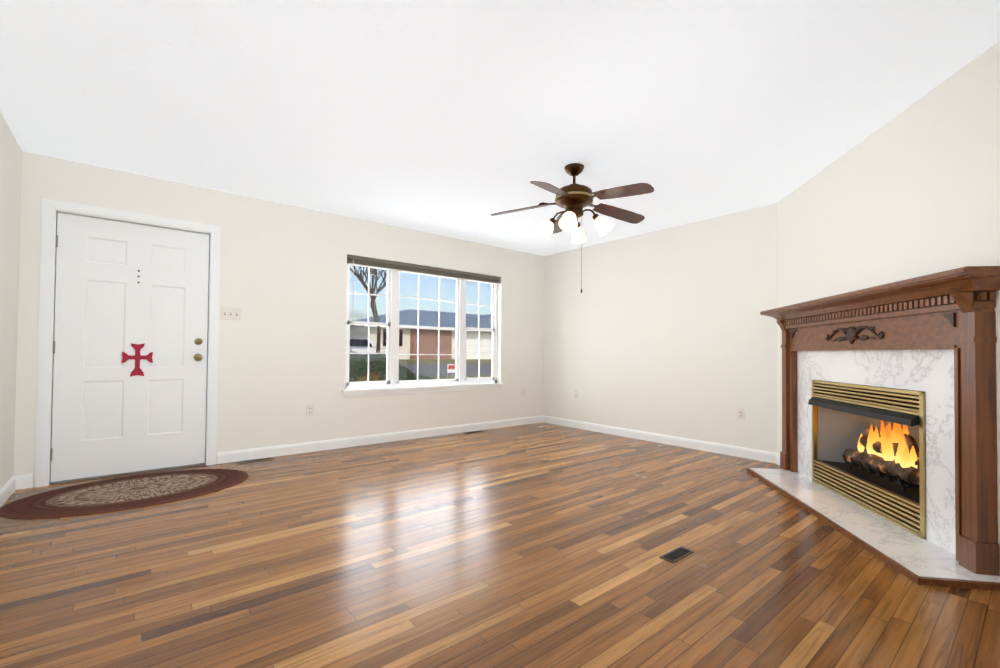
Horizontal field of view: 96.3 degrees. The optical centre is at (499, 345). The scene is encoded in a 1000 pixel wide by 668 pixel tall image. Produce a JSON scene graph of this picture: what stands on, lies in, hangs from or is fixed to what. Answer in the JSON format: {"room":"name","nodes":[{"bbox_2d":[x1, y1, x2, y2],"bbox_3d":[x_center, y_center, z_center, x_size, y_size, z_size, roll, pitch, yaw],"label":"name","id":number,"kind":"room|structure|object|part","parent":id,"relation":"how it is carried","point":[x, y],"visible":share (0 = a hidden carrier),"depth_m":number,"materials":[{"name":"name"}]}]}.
{"room":"living room","nodes":[
{"label":"living room","id":0,"kind":"room"},
{"bbox_2d":[0,112,21,489],"bbox_3d":[-1.818,-0.209,1.081,0.160,2.440,5.400,1,-1,-39],"label":"wall","id":1,"kind":"structure","parent":0,"point":[10,177],"depth_m":2.98,"materials":[{"name":"white paint"}]},
{"bbox_2d":[0,476,15,507],"bbox_3d":[-1.761,0.964,1.116,0.014,0.098,5.400,1,-1,-39],"label":"baseboard","id":2,"kind":"structure","parent":1,"relation":"attached to","point":[8,489],"depth_m":3.00,"materials":[{"name":"white wood"}]},
{"bbox_2d":[13,151,543,486],"bbox_3d":[-1.467,-0.139,4.963,5.625,2.440,0.160,1,-1,-39],"label":"wall","id":3,"kind":"structure","parent":0,"point":[282,342],"depth_m":4.37,"materials":[{"name":"white paint"}]},
{"bbox_2d":[15,474,32,489],"bbox_3d":[-3.435,0.985,3.226,0.100,0.098,0.014,1,-1,-39],"label":"baseboard","id":4,"kind":"structure","parent":3,"relation":"attached to","point":[24,481],"depth_m":3.23,"materials":[{"name":"white wood"}]},
{"bbox_2d":[35,198,220,486],"bbox_3d":[-2.995,-0.012,3.696,1.122,2.116,0.181,1,-1,-39],"label":"door frame","id":5,"kind":"structure","parent":3,"relation":"attached to","point":[51,209],"depth_m":3.38,"materials":[{"name":"white painted wood"}]},
{"bbox_2d":[50,213,208,481],"bbox_3d":[-2.963,0.020,3.651,0.972,2.022,0.118,1,-1,-39],"label":"door","id":6,"kind":"structure","parent":3,"relation":"in","point":[130,349],"depth_m":3.63,"materials":[{"name":"white wood"}]},
{"bbox_2d":[220,307,240,320],"bbox_3d":[-2.436,-0.283,4.055,0.165,0.115,0.016,1,-1,-39],"label":"switch plate","id":7,"kind":"object","parent":3,"relation":"attached to","point":[227,313],"visible":1,"depth_m":4.05,"materials":[{"name":"white plastic"}]},
{"bbox_2d":[306,404,313,415],"bbox_3d":[-1.901,0.649,4.489,0.072,0.115,0.009,1,-1,-39],"label":"outlet","id":8,"kind":"object","parent":3,"relation":"attached to","point":[309,409],"visible":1,"depth_m":4.48,"materials":[{"name":"white plastic"}]},
{"bbox_2d":[217,415,542,463],"bbox_3d":[-0.942,1.042,5.268,4.065,0.098,0.014,1,-1,-39],"label":"baseboard","id":9,"kind":"structure","parent":3,"relation":"attached to","point":[252,454],"depth_m":4.80,"materials":[{"name":"white wood"}]},
{"bbox_2d":[342,255,503,396],"bbox_3d":[-0.838,-0.189,5.439,2.190,1.508,0.170,1,-1,-39],"label":"window","id":10,"kind":"structure","parent":3,"relation":"in","point":[393,384],"depth_m":5.32,"materials":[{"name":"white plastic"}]},
{"bbox_2d":[0,422,999,667],"bbox_3d":[0.284,1.109,2.790,5.905,0.100,6.000,1,-1,-39],"label":"floor","id":11,"kind":"structure","parent":0,"point":[541,545],"depth_m":2.03,"materials":[{"name":"brown wood"}]},
{"bbox_2d":[0,469,248,518],"bbox_3d":[-2.591,1.035,3.221,1.380,0.012,0.940,1,-1,-39],"label":"rug","id":12,"kind":"object","parent":11,"relation":"on","point":[121,493],"visible":1,"depth_m":3.09,"materials":[{"name":"brown fabric"}]},
{"bbox_2d":[234,457,272,464],"bbox_3d":[-2.249,1.056,4.096,0.300,0.006,0.100,1,-1,-39],"label":"floor vent","id":13,"kind":"object","parent":11,"relation":"in","point":[251,461],"visible":1,"depth_m":4.09,"materials":[{"name":"brown metal"}]},
{"bbox_2d":[464,431,483,433],"bbox_3d":[-0.331,1.100,5.668,0.260,0.006,0.090,1,-1,-39],"label":"floor vent","id":14,"kind":"object","parent":11,"relation":"in","point":[473,432],"visible":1,"depth_m":5.63,"materials":[{"name":"brown metal"}]},
{"bbox_2d":[659,546,693,562],"bbox_3d":[0.890,1.052,2.253,0.200,0.006,0.075,1,-1,-39],"label":"floor vent","id":15,"kind":"object","parent":11,"relation":"in","point":[676,554],"visible":1,"depth_m":2.24,"materials":[{"name":"brown metal"}]},
{"bbox_2d":[747,266,999,590],"bbox_3d":[2.420,0.379,2.957,0.801,1.403,2.128,0,-1,8],"label":"fireplace","id":16,"kind":"object","parent":11,"relation":"on","point":[891,471],"visible":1,"depth_m":2.51,"materials":[{"name":"wood"}]},
{"bbox_2d":[0,0,999,255],"bbox_3d":[0.306,-1.440,2.834,5.905,0.120,6.000,1,-1,-39],"label":"ceiling","id":17,"kind":"structure","parent":0,"point":[460,118],"depth_m":2.49,"materials":[{"name":"white paint"}]},
{"bbox_2d":[491,163,653,292],"bbox_3d":[0.601,-0.881,3.396,1.260,0.971,1.218,1,-1,-39],"label":"fan","id":18,"kind":"object","parent":17,"relation":"hanging from","point":[574,199],"visible":1,"depth_m":3.37,"materials":[{"name":"brown wood"}]},
{"bbox_3d":[0.566,-0.881,3.429,0.292,0.971,0.292,1,-1,-39],"label":"motor","id":19,"kind":"part","parent":18,"relation":"part of","materials":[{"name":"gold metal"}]},
{"bbox_2d":[543,203,776,452],"bbox_3d":[1.740,-0.104,5.360,0.160,2.440,3.288,1,-1,-39],"label":"wall","id":20,"kind":"structure","parent":0,"point":[670,331],"depth_m":5.00,"materials":[{"name":"white paint"}]},
{"bbox_2d":[574,390,577,397],"bbox_3d":[1.031,0.662,6.070,0.009,0.115,0.072,1,-1,-39],"label":"outlet","id":21,"kind":"object","parent":20,"relation":"attached to","point":[575,393],"visible":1,"depth_m":6.07,"materials":[{"name":"white plastic"}]},
{"bbox_2d":[543,415,775,463],"bbox_3d":[1.599,1.066,5.362,0.014,0.098,3.088,1,-1,-39],"label":"baseboard","id":22,"kind":"structure","parent":20,"relation":"attached to","point":[758,455],"depth_m":4.97,"materials":[{"name":"white wood"}]},
{"bbox_2d":[737,407,744,419],"bbox_3d":[2.380,0.676,4.422,0.009,0.115,0.072,1,-1,-39],"label":"outlet","id":23,"kind":"object","parent":20,"relation":"attached to","point":[740,413],"visible":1,"depth_m":4.42,"materials":[{"name":"white plastic"}]},
{"bbox_2d":[777,40,999,554],"bbox_3d":[2.381,-0.150,2.341,0.160,2.440,3.726,0,-1,9],"label":"wall","id":24,"kind":"structure","parent":0,"point":[911,191],"depth_m":2.56,"materials":[{"name":"white paint"}]},
{"bbox_2d":[776,453,779,465],"bbox_3d":[2.553,1.051,4.028,0.014,0.098,0.295,0,-1,9],"label":"baseboard","id":25,"kind":"structure","parent":24,"relation":"attached to","point":[777,459],"depth_m":4.13,"materials":[{"name":"white wood"}]},
{"label":"outside","id":26,"kind":"structure","parent":0,"visible":0},
{"bbox_2d":[399,359,491,379],"bbox_3d":[-34.806,1.681,65.101,150.000,1.595,135.120,1,-1,-39],"label":"ground","id":27,"kind":"structure","parent":26,"point":[485,367],"depth_m":23.99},
{"bbox_2d":[350,339,380,354],"bbox_3d":[-9.108,0.301,27.708,1.920,1.412,4.350,1,-1,-39],"label":"car","id":28,"kind":"object","parent":27,"relation":"on","point":[355,343],"depth_m":26.70,"materials":[{"name":"white metal"}]},
{"bbox_2d":[350,265,386,352],"bbox_3d":[-6.391,-2.119,20.486,3.922,6.653,4.670,1,-1,-39],"label":"tree","id":29,"kind":"object","parent":27,"relation":"on","point":[372,297],"depth_m":20.30,"materials":[{"name":"brown plant"}]},
{"bbox_2d":[349,351,431,381],"bbox_3d":[-1.907,0.854,6.551,2.433,1.556,1.397,1,-1,-39],"label":"hedge","id":30,"kind":"object","parent":27,"relation":"on","point":[377,375],"depth_m":6.01,"materials":[{"name":"green plant"}]},
{"bbox_2d":[350,309,491,358],"bbox_3d":[-4.444,-0.713,38.755,19.500,4.300,11.400,1,-1,-39],"label":"house","id":31,"kind":"structure","parent":27,"relation":"on","point":[447,333],"depth_m":32.63,"materials":[{"name":"beige"}]},
{"bbox_2d":[447,364,454,378],"bbox_3d":[-1.617,0.996,14.917,0.320,0.750,0.026,1,-1,-39],"label":"sign","id":32,"kind":"object","parent":27,"relation":"on","point":[450,369],"depth_m":14.90,"materials":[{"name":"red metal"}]}
]}

